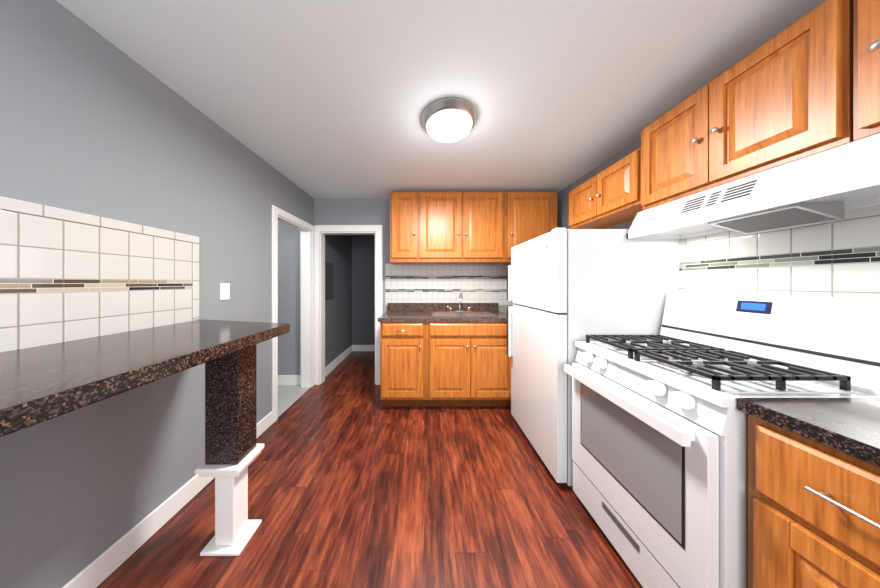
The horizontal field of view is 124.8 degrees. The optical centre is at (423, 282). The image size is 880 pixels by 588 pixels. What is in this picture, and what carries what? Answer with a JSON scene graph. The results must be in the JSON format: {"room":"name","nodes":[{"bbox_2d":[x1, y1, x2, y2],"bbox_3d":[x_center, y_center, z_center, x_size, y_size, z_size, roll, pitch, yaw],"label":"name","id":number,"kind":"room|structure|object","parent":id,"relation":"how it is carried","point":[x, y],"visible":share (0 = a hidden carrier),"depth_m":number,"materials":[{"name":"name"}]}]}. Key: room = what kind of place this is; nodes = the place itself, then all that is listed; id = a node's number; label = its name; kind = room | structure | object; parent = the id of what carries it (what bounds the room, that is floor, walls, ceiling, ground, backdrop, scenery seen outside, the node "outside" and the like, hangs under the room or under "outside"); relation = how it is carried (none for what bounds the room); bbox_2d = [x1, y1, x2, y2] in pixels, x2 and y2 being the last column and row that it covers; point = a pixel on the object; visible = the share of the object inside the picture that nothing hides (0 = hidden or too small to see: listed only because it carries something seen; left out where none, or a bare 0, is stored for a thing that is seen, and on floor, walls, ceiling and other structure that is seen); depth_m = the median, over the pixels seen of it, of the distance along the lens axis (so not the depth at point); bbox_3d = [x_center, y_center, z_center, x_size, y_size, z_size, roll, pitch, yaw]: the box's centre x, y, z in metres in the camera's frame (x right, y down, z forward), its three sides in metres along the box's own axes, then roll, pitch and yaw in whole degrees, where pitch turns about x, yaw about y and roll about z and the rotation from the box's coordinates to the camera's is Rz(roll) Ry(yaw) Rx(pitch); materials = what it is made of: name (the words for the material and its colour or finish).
{"room":"kitchen","nodes":[
{"label":"kitchen","id":0,"kind":"room"},
{"bbox_2d":[0,0,352,587],"bbox_3d":[-1.465,0.110,1.405,0.150,2.400,6.010,0,0,0],"label":"wall","id":1,"kind":"structure","parent":0,"point":[93,122],"depth_m":1.07,"materials":[{"name":"grey paint"}]},
{"bbox_2d":[0,210,197,351],"bbox_3d":[-1.416,-0.009,0.419,0.008,0.551,2.038,0,0,0],"label":"tile","id":2,"kind":"structure","parent":1,"relation":"attached to","point":[62,281],"depth_m":0.95,"materials":[{"name":"white tile"}]},
{"bbox_2d":[0,196,198,319],"bbox_3d":[-1.414,-0.032,0.422,0.012,0.517,2.044,0,0,0],"label":"cap","id":3,"kind":"object","parent":1,"relation":"attached to","point":[19,206],"visible":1,"depth_m":1.02,"materials":[{"name":"white tile"}]},
{"bbox_2d":[62,411,272,587],"bbox_3d":[-1.413,1.250,0.271,0.015,0.120,3.742,0,0,0],"label":"baseboard","id":4,"kind":"structure","parent":1,"relation":"attached to","point":[99,570],"depth_m":1.13,"materials":[{"name":"white wood"}]},
{"bbox_2d":[220,283,229,299],"bbox_3d":[-1.413,0.060,1.633,0.010,0.115,0.072,0,0,0],"label":"outlet","id":5,"kind":"object","parent":1,"relation":"attached to","point":[224,291],"visible":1,"depth_m":1.63,"materials":[{"name":"white plastic"}]},
{"bbox_2d":[272,205,382,422],"bbox_3d":[-1.046,0.282,2.615,1.021,2.055,0.981,0,0,0],"label":"door frame","id":6,"kind":"structure","parent":1,"relation":"attached to","point":[307,305],"depth_m":2.90,"materials":[{"name":"white wood"}]},
{"bbox_2d":[325,262,332,299],"bbox_3d":[-1.375,-0.030,3.305,0.026,0.520,0.330,0,0,0],"label":"electrical panel","id":7,"kind":"object","parent":1,"relation":"attached to","point":[328,280],"depth_m":3.29,"materials":[{"name":"grey metal"}]},
{"bbox_2d":[325,345,352,376],"bbox_3d":[-1.382,1.250,3.750,0.015,0.120,1.320,0,0,0],"label":"baseboard","id":8,"kind":"structure","parent":1,"relation":"attached to","point":[333,364],"depth_m":3.70,"materials":[{"name":"white wood"}]},
{"bbox_2d":[353,235,374,344],"bbox_3d":[-0.205,0.110,4.490,2.610,2.400,0.120,0,0,0],"label":"wall","id":9,"kind":"structure","parent":0,"point":[363,245],"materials":[{"name":"grey paint"}]},
{"bbox_2d":[353,345,374,350],"bbox_3d":[-0.205,1.250,4.422,2.370,0.120,0.015,0,0,0],"label":"baseboard","id":10,"kind":"structure","parent":9,"relation":"attached to","point":[355,347],"depth_m":4.41,"materials":[{"name":"white wood"}]},
{"bbox_2d":[96,351,642,587],"bbox_3d":[-0.780,1.338,1.415,5.040,0.064,6.270,0,0,0],"label":"floor","id":11,"kind":"structure","parent":0,"point":[354,484],"depth_m":1.31,"materials":[{"name":"brown wood"}]},
{"bbox_2d":[0,319,289,555],"bbox_3d":[-1.086,0.770,0.429,0.648,1.080,2.059,0,0,0],"label":"countertop","id":12,"kind":"structure","parent":11,"relation":"on","point":[40,384],"depth_m":0.93,"materials":[{"name":"stone"}]},
{"bbox_2d":[378,321,425,405],"bbox_3d":[-0.211,0.853,2.635,0.471,0.914,0.610,0,0,0],"label":"base cabinet","id":13,"kind":"object","parent":11,"relation":"on","point":[402,343],"depth_m":2.33,"materials":[{"name":"brown wood"}]},
{"bbox_2d":[426,313,510,405],"bbox_3d":[0.487,0.853,2.635,0.925,0.914,0.610,0,0,0],"label":"base cabinet","id":14,"kind":"object","parent":11,"relation":"on","point":[443,354],"depth_m":2.33,"materials":[{"name":"brown wood"}]},
{"bbox_2d":[378,309,506,320],"bbox_3d":[0.241,0.376,2.645,1.418,0.040,0.630,0,0,0],"label":"countertop","id":15,"kind":"structure","parent":14,"relation":"on","point":[391,314],"depth_m":2.51,"materials":[{"name":"brown stone"}]},
{"bbox_2d":[507,228,678,487],"bbox_3d":[1.202,0.479,1.835,0.815,1.662,0.770,0,0,0],"label":"fridge","id":16,"kind":"object","parent":11,"relation":"on","point":[567,289],"visible":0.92,"depth_m":1.45,"materials":[{"name":"white metal"}]},
{"bbox_2d":[564,292,879,587],"bbox_3d":[1.228,0.682,1.071,0.767,1.255,0.704,0,0,0],"label":"stove","id":17,"kind":"object","parent":11,"relation":"on","point":[660,451],"visible":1,"depth_m":0.89,"materials":[{"name":"white metal"}]},
{"bbox_2d":[738,398,879,587],"bbox_3d":[1.281,0.833,0.417,0.667,0.955,0.595,0,0,0],"label":"base cabinet","id":18,"kind":"object","parent":11,"relation":"on","point":[813,492],"visible":1,"depth_m":0.59,"materials":[{"name":"brown wood"}]},
{"bbox_2d":[278,199,506,374],"bbox_3d":[-0.780,0.110,3.030,5.040,2.400,0.120,0,0,0],"label":"wall","id":19,"kind":"structure","parent":0,"point":[288,293],"depth_m":2.97,"materials":[{"name":"grey paint"}]},
{"bbox_2d":[278,375,299,384],"bbox_3d":[-2.420,1.250,2.962,1.760,0.120,0.015,0,0,0],"label":"baseboard","id":20,"kind":"structure","parent":19,"relation":"attached to","point":[288,379],"depth_m":2.96,"materials":[{"name":"white wood"}]},
{"bbox_2d":[390,192,425,263],"bbox_3d":[-0.189,-0.645,2.788,0.402,0.810,0.344,0,0,0],"label":"upper cabinet","id":21,"kind":"object","parent":19,"relation":"attached to","point":[407,209],"depth_m":2.62,"materials":[{"name":"brown wood"}]},
{"bbox_2d":[387,301,497,308],"bbox_3d":[0.241,0.305,2.950,1.418,0.100,0.020,0,0,0],"label":"backsplash","id":22,"kind":"structure","parent":19,"relation":"attached to","point":[459,305],"depth_m":2.94,"materials":[{"name":"brown stone"}]},
{"bbox_2d":[385,264,514,305],"bbox_3d":[0.559,0.020,2.966,2.118,0.540,0.008,0,0,0],"label":"tile","id":23,"kind":"structure","parent":19,"relation":"attached to","point":[471,283],"depth_m":2.96,"materials":[{"name":"white tile"}]},
{"bbox_2d":[420,279,424,286],"bbox_3d":[-0.017,0.000,2.955,0.065,0.100,0.010,0,0,0],"label":"outlet","id":24,"kind":"object","parent":23,"relation":"attached to","point":[422,282],"visible":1,"depth_m":2.95,"materials":[{"name":"beige plastic"}]},
{"bbox_2d":[426,192,505,263],"bbox_3d":[0.394,-0.645,2.788,1.062,0.810,0.344,0,0,0],"label":"upper cabinet","id":25,"kind":"object","parent":19,"relation":"attached to","point":[460,227],"depth_m":2.62,"materials":[{"name":"brown wood"}]},
{"bbox_2d":[506,192,556,263],"bbox_3d":[1.226,-0.645,2.788,0.602,0.810,0.344,0,0,0],"label":"upper cabinet","id":26,"kind":"object","parent":19,"relation":"attached to","point":[529,215],"depth_m":2.62,"materials":[{"name":"brown wood"}]},
{"bbox_2d":[56,0,824,198],"bbox_3d":[-0.780,-1.120,1.415,5.040,0.060,6.270,0,0,0],"label":"ceiling","id":27,"kind":"structure","parent":0,"point":[324,99],"depth_m":1.19,"materials":[{"name":"white paint"}]},
{"bbox_2d":[421,97,476,142],"bbox_3d":[0.166,-1.029,1.530,0.366,0.118,0.366,0,0,0],"label":"ceiling light","id":28,"kind":"object","parent":27,"relation":"attached to","point":[449,120],"visible":1,"depth_m":1.44,"materials":[{"name":"white glass"}]},
{"bbox_2d":[557,137,640,228],"bbox_3d":[1.680,0.110,0.685,0.120,2.400,4.570,0,0,0],"label":"wall","id":29,"kind":"structure","parent":0,"point":[563,208],"depth_m":2.31,"materials":[{"name":"grey paint"}]},
{"bbox_2d":[569,147,642,228],"bbox_3d":[1.452,-0.665,1.755,0.331,0.350,0.690,0,0,0],"label":"upper cabinet","id":30,"kind":"object","parent":29,"relation":"attached to","point":[609,196],"visible":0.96,"depth_m":1.67,"materials":[{"name":"brown wood"}]},
{"bbox_2d":[641,0,853,210],"bbox_3d":[1.452,-0.691,1.063,0.331,0.498,0.683,0,0,0],"label":"upper cabinet","id":31,"kind":"object","parent":29,"relation":"attached to","point":[784,96],"visible":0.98,"depth_m":0.89,"materials":[{"name":"brown wood"}]},
{"bbox_2d":[627,133,879,238],"bbox_3d":[1.440,-0.336,0.945,0.340,0.208,0.990,0,0,0],"label":"range hood","id":32,"kind":"object","parent":29,"relation":"attached to","point":[832,185],"visible":1,"depth_m":0.87,"materials":[{"name":"white metal"}]},
{"bbox_2d":[679,205,879,298],"bbox_3d":[1.616,0.135,0.835,0.008,1.150,1.370,0,0,0],"label":"tile","id":33,"kind":"structure","parent":29,"relation":"attached to","point":[837,259],"depth_m":1.00,"materials":[{"name":"white tile"}]},
{"bbox_2d":[853,0,879,140],"bbox_3d":[1.452,-0.691,0.383,0.331,0.498,0.665,0,0,0],"label":"upper cabinet","id":34,"kind":"object","parent":29,"relation":"attached to","point":[866,68],"visible":1,"depth_m":0.69,"materials":[{"name":"brown wood"}]}
]}

